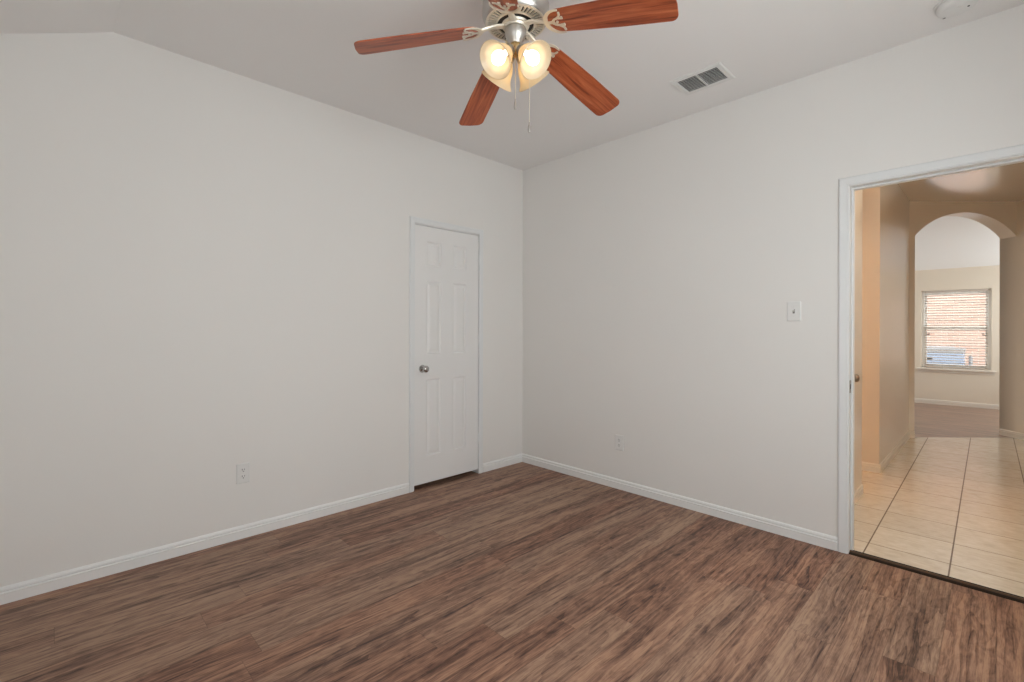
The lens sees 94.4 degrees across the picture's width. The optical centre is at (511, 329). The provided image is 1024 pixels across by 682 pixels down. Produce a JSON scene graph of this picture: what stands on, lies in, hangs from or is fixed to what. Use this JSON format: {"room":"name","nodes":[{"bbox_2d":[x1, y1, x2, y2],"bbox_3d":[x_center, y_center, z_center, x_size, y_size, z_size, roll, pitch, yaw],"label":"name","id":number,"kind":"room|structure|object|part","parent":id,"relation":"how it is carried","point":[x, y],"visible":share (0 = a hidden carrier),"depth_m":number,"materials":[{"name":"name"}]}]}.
{"room":"empty bedroom","nodes":[
{"label":"empty bedroom","id":0,"kind":"room"},
{"bbox_2d":[0,32,522,586],"bbox_3d":[-1.246,-0.131,3.242,3.880,2.743,0.120,0,0,-44],"label":"wall","id":1,"kind":"structure","parent":0,"point":[204,268],"depth_m":2.66,"materials":[{"name":"paint"}]},
{"bbox_2d":[0,483,408,604],"bbox_3d":[-1.646,1.202,2.764,2.406,0.076,0.012,0,0,-44],"label":"baseboard","id":2,"kind":"structure","parent":1,"relation":"attached to","point":[33,587],"depth_m":2.59,"materials":[{"name":"paint"}]},
{"bbox_2d":[236,462,249,483],"bbox_3d":[-1.596,0.855,2.815,0.073,0.118,0.008,0,0,-44],"label":"wall outlet","id":3,"kind":"object","parent":1,"relation":"attached to","point":[243,469],"visible":1,"depth_m":2.81,"materials":[{"name":"white plastic"}]},
{"bbox_2d":[409,216,482,492],"bbox_3d":[-0.540,0.191,3.887,0.736,2.105,0.182,0,0,-44],"label":"door","id":4,"kind":"structure","parent":1,"relation":"in","point":[446,265],"depth_m":3.85,"materials":[{"name":"paint"}]},
{"bbox_3d":[-0.675,0.308,3.673,0.054,0.054,0.062,0,0,-44],"label":"knob","id":5,"kind":"part","parent":4,"relation":"part of","materials":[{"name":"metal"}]},
{"bbox_2d":[483,453,521,471],"bbox_3d":[-0.076,1.207,4.293,0.492,0.076,0.012,0,0,-44],"label":"baseboard","id":6,"kind":"structure","parent":1,"relation":"attached to","point":[488,466],"depth_m":4.28,"materials":[{"name":"paint"}]},
{"bbox_2d":[0,462,1023,681],"bbox_3d":[-0.176,1.304,1.996,3.840,0.120,4.700,0,0,-44],"label":"floor","id":7,"kind":"structure","parent":0,"point":[518,572],"depth_m":2.11,"materials":[{"name":"brown wood"}]},
{"bbox_2d":[0,0,1023,169],"bbox_3d":[0.099,-1.372,1.809,3.960,0.552,3.900,0,0,-44],"label":"ceiling","id":8,"kind":"structure","parent":0,"point":[306,48],"depth_m":2.54,"materials":[{"name":"paint"}]},
{"bbox_2d":[354,0,678,132],"bbox_3d":[0.052,-1.168,2.026,1.228,0.660,1.262,0,0,-44],"label":"ceiling fan","id":9,"kind":"object","parent":8,"relation":"hanging from","point":[514,22],"visible":1,"depth_m":1.97,"materials":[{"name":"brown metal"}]},
{"bbox_3d":[-0.392,-1.203,1.976,0.510,0.125,0.140,0,0,-6],"label":"blade","id":10,"kind":"part","parent":9,"relation":"part of","materials":[{"name":"brown wood"}]},
{"bbox_3d":[-0.136,-1.185,2.380,0.140,0.125,0.510,0,-3,-23],"label":"blade","id":11,"kind":"part","parent":9,"relation":"part of","materials":[{"name":"brown wood"}]},
{"bbox_3d":[-0.063,-1.113,1.935,0.138,0.143,0.137,0,0,-2],"label":"lamp shade","id":12,"kind":"part","parent":9,"relation":"part of","materials":[{"name":"beige glass"}]},
{"bbox_3d":[-0.066,-1.113,2.093,0.137,0.143,0.138,0,0,-2],"label":"lamp shade","id":13,"kind":"part","parent":9,"relation":"part of","materials":[{"name":"beige glass"}]},
{"bbox_3d":[-0.049,-1.123,1.952,0.057,0.078,0.080,0,0,45],"label":"light bulb","id":14,"kind":"part","parent":9,"relation":"part of","materials":[{"name":"beige glass"}]},
{"bbox_3d":[-0.074,-1.202,1.616,0.140,0.125,0.510,0,0,12],"label":"blade","id":15,"kind":"part","parent":9,"relation":"part of","materials":[{"name":"brown wood"}]},
{"bbox_3d":[-0.009,-1.174,1.991,0.060,0.060,0.051,0,0,-45],"label":"socket arm","id":16,"kind":"part","parent":9,"relation":"part of","materials":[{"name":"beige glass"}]},
{"bbox_3d":[0.014,-1.068,2.015,0.004,0.180,0.004,0,0,-44],"label":"pull chain","id":17,"kind":"part","parent":9,"relation":"part of","materials":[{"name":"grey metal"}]},
{"bbox_3d":[0.039,-1.174,1.991,0.051,0.060,0.060,0,0,-45],"label":"socket arm","id":18,"kind":"part","parent":9,"relation":"part of","materials":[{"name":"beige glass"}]},
{"bbox_3d":[0.074,-1.065,2.015,0.004,0.370,0.004,0,0,-44],"label":"pull chain","id":19,"kind":"part","parent":9,"relation":"part of","materials":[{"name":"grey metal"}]},
{"bbox_3d":[0.078,-1.122,1.952,0.080,0.078,0.057,0,0,45],"label":"light bulb","id":20,"kind":"part","parent":9,"relation":"part of","materials":[{"name":"beige glass"}]},
{"bbox_3d":[0.092,-1.112,2.096,0.138,0.143,0.137,0,0,-2],"label":"lamp shade","id":21,"kind":"part","parent":9,"relation":"part of","materials":[{"name":"beige glass"}]},
{"bbox_3d":[0.095,-1.112,1.937,0.137,0.143,0.138,0,0,-2],"label":"lamp shade","id":22,"kind":"part","parent":9,"relation":"part of","materials":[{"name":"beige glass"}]},
{"bbox_3d":[0.316,-1.186,2.274,0.510,0.125,0.140,3,-2,-41],"label":"blade","id":23,"kind":"part","parent":9,"relation":"part of","materials":[{"name":"brown wood"}]},
{"bbox_3d":[0.367,-1.201,1.808,0.510,0.125,0.140,0,0,30],"label":"blade","id":24,"kind":"part","parent":9,"relation":"part of","materials":[{"name":"brown wood"}]},
{"bbox_2d":[669,62,735,94],"bbox_3d":[1.137,-1.489,2.834,0.234,0.010,0.300,0,0,-44],"label":"ceiling vent","id":25,"kind":"object","parent":8,"relation":"in","point":[714,74],"visible":1,"depth_m":2.82,"materials":[{"name":"metal"}]},
{"bbox_2d":[933,0,977,18],"bbox_3d":[2.027,-1.471,2.162,0.158,0.040,0.158,0,0,-44],"label":"smoke detector","id":26,"kind":"object","parent":8,"relation":"attached to","point":[948,8],"visible":1,"depth_m":2.15,"materials":[{"name":"white plastic"}]},
{"bbox_2d":[522,4,1023,536],"bbox_3d":[1.487,-0.122,3.132,0.120,2.743,3.852,0,0,-44],"label":"wall","id":27,"kind":"structure","parent":0,"point":[663,264],"depth_m":3.12,"materials":[{"name":"paint"}]},
{"bbox_2d":[615,434,623,450],"bbox_3d":[0.838,0.886,3.702,0.008,0.118,0.073,0,0,-44],"label":"wall outlet","id":28,"kind":"object","parent":27,"relation":"attached to","point":[619,439],"visible":1,"depth_m":3.70,"materials":[{"name":"white plastic"}]},
{"bbox_2d":[522,453,837,550],"bbox_3d":[0.964,1.210,3.569,0.012,0.076,2.501,0,0,-44],"label":"baseboard","id":29,"kind":"structure","parent":27,"relation":"attached to","point":[783,529],"depth_m":3.24,"materials":[{"name":"paint"}]},
{"bbox_2d":[787,301,800,320],"bbox_3d":[1.682,-0.107,2.832,0.018,0.118,0.073,0,0,-44],"label":"light switch","id":30,"kind":"object","parent":27,"relation":"attached to","point":[793,308],"visible":1,"depth_m":2.83,"materials":[{"name":"white plastic"}]},
{"bbox_2d":[838,144,1023,553],"bbox_3d":[2.207,0.203,2.391,0.144,2.100,0.918,0,0,-44],"label":"door frame","id":31,"kind":"structure","parent":27,"relation":"attached to","point":[848,186],"depth_m":2.65,"materials":[{"name":"paint"}]},
{"bbox_2d":[862,186,881,463],"bbox_3d":[2.653,-0.118,4.801,0.120,2.743,1.725,0,0,-44],"label":"wall","id":32,"kind":"structure","parent":0,"point":[872,197],"depth_m":4.18,"materials":[{"name":"paint"}]},
{"bbox_2d":[862,462,880,472],"bbox_3d":[2.895,1.217,4.453,0.012,0.076,0.907,0,0,-44],"label":"baseboard","id":33,"kind":"structure","parent":32,"relation":"attached to","point":[866,466],"depth_m":4.17,"materials":[{"name":"paint"}]},
{"bbox_2d":[854,184,908,491],"bbox_3d":[2.932,-0.117,4.493,3.850,2.743,0.895,0,0,-44],"label":"wall","id":34,"kind":"structure","parent":0,"point":[895,205],"depth_m":4.57,"materials":[{"name":"paint"}]},
{"bbox_2d":[854,374,859,431],"bbox_3d":[2.197,0.206,3.140,0.681,2.092,0.101,0,0,-44],"label":"door","id":35,"kind":"structure","parent":34,"relation":"in","point":[857,378],"depth_m":3.25,"materials":[{"name":"paint"}]},
{"bbox_3d":[2.365,0.338,3.276,0.054,0.054,0.062,0,0,-44],"label":"knob","id":36,"kind":"part","parent":35,"relation":"part of","materials":[{"name":"brown metal"}]},
{"bbox_2d":[854,484,862,504],"bbox_3d":[2.552,1.216,3.494,0.323,0.076,0.012,0,0,-44],"label":"baseboard","id":37,"kind":"structure","parent":34,"relation":"attached to","point":[858,493],"depth_m":3.48,"materials":[{"name":"paint"}]},
{"bbox_2d":[880,432,909,471],"bbox_3d":[3.903,1.220,4.810,1.930,0.076,0.012,0,0,-44],"label":"baseboard","id":38,"kind":"structure","parent":34,"relation":"attached to","point":[895,450],"depth_m":4.68,"materials":[{"name":"paint"}]},
{"bbox_2d":[854,437,1023,596],"bbox_3d":[3.441,1.254,4.683,4.971,0.001,3.100,0,0,-44],"label":"floor","id":39,"kind":"structure","parent":0,"point":[948,506],"depth_m":3.29,"materials":[{"name":"tile"}]},
{"bbox_2d":[849,550,1023,603],"bbox_3d":[2.183,1.247,2.371,0.070,0.011,0.815,0,0,-44],"label":"threshold","id":40,"kind":"object","parent":39,"relation":"on","point":[1020,599],"visible":1,"depth_m":2.38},
{"bbox_2d":[914,265,999,404],"bbox_3d":[7.032,0.068,8.316,0.180,2.400,4.100,0,0,-44],"label":"wall","id":41,"kind":"structure","parent":0,"point":[972,388],"depth_m":7.82,"materials":[{"name":"paint"}]},
{"bbox_2d":[916,289,995,374],"bbox_3d":[7.388,0.037,7.904,0.205,1.385,0.964,0,0,-44],"label":"window","id":42,"kind":"structure","parent":41,"relation":"in","point":[922,368],"depth_m":7.86,"materials":[{"name":"white plastic"}]},
{"bbox_2d":[924,289,987,369],"bbox_3d":[7.379,-0.004,7.895,0.050,1.302,0.764,0,0,-44],"label":"window blind","id":43,"kind":"object","parent":42,"relation":"attached to","point":[965,290],"visible":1,"depth_m":7.87,"materials":[{"name":"white plastic"}]},
{"bbox_3d":[7.377,0.638,7.895,0.046,0.018,0.764,0,0,-44],"label":"rail","id":44,"kind":"part","parent":43,"relation":"part of","materials":[{"name":"white plastic"}]},
{"bbox_3d":[7.361,0.672,7.879,0.135,0.030,0.964,0,0,-44],"label":"sill","id":45,"kind":"part","parent":42,"relation":"part of","materials":[{"name":"paint"}]},
{"bbox_3d":[7.424,0.292,7.940,0.028,0.665,0.784,0,0,-44],"label":"sash","id":46,"kind":"part","parent":42,"relation":"part of","materials":[{"name":"white plastic"}]},
{"bbox_3d":[7.448,-0.308,7.961,0.028,0.625,0.784,0,0,-44],"label":"sash","id":47,"kind":"part","parent":42,"relation":"part of","materials":[{"name":"white plastic"}]},
{"bbox_2d":[914,398,998,409],"bbox_3d":[6.959,1.230,8.249,0.012,0.076,4.100,0,0,-44],"label":"baseboard","id":48,"kind":"structure","parent":41,"relation":"attached to","point":[917,400],"depth_m":7.84,"materials":[{"name":"paint"}]},
{"bbox_2d":[915,216,999,270],"bbox_3d":[4.699,-1.554,6.109,6.850,1.300,4.600,0,0,-44],"label":"ceiling","id":49,"kind":"structure","parent":0,"point":[947,242],"depth_m":7.33,"materials":[{"name":"paint"}]},
{"bbox_2d":[898,162,1023,201],"bbox_3d":[3.884,-1.535,4.846,5.699,0.100,3.670,0,0,-44],"label":"ceiling","id":50,"kind":"structure","parent":0,"point":[1005,183],"depth_m":4.93,"materials":[{"name":"paint"}]},
{"bbox_2d":[909,202,1016,431],"bbox_3d":[4.101,-0.441,5.590,6.200,3.400,0.180,0,0,0],"label":"wall","id":51,"kind":"structure","parent":0,"point":[999,217],"depth_m":5.50,"materials":[{"name":"paint"}]},
{"bbox_2d":[914,402,1011,437],"bbox_3d":[4.783,1.260,6.190,6.503,0.001,4.466,0,0,-44],"label":"floor","id":52,"kind":"structure","parent":0,"point":[930,420],"depth_m":6.49,"materials":[{"name":"beige carpet"}]},
{"bbox_2d":[999,200,1023,432],"bbox_3d":[5.910,-0.107,5.295,0.120,2.743,0.790,0,0,0],"label":"wall","id":53,"kind":"structure","parent":0,"point":[1019,243],"depth_m":5.47,"materials":[{"name":"paint"}]},
{"bbox_2d":[999,429,1023,439],"bbox_3d":[5.840,1.226,5.350,0.012,0.076,0.660,0,0,0],"label":"baseboard","id":54,"kind":"structure","parent":53,"relation":"attached to","point":[1008,433],"depth_m":5.54,"materials":[{"name":"paint"}]},
{"label":"outside","id":55,"kind":"structure","parent":0,"visible":0},
{"label":"ground","id":56,"kind":"structure","parent":55,"visible":0},
{"bbox_2d":[927,346,972,364],"bbox_3d":[8.852,0.889,9.827,0.960,1.070,1.000,0,0,-44],"label":"air conditioner","id":57,"kind":"object","parent":56,"relation":"on","point":[946,347],"visible":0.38,"depth_m":9.50,"materials":[{"name":"metal"}]},
{"bbox_2d":[927,346,955,347],"bbox_3d":[8.840,0.364,9.841,0.580,0.020,0.580,0,0,-44],"label":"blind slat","id":58,"kind":"object","parent":57,"relation":"attached to","point":[927,346],"depth_m":9.76,"materials":[{"name":"white plastic"}]},
{"bbox_2d":[927,293,985,365],"bbox_3d":[10.881,-0.644,11.296,3.450,4.150,13.800,0,0,-44],"label":"brick house","id":59,"kind":"structure","parent":56,"relation":"on","point":[934,300],"depth_m":10.48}
]}

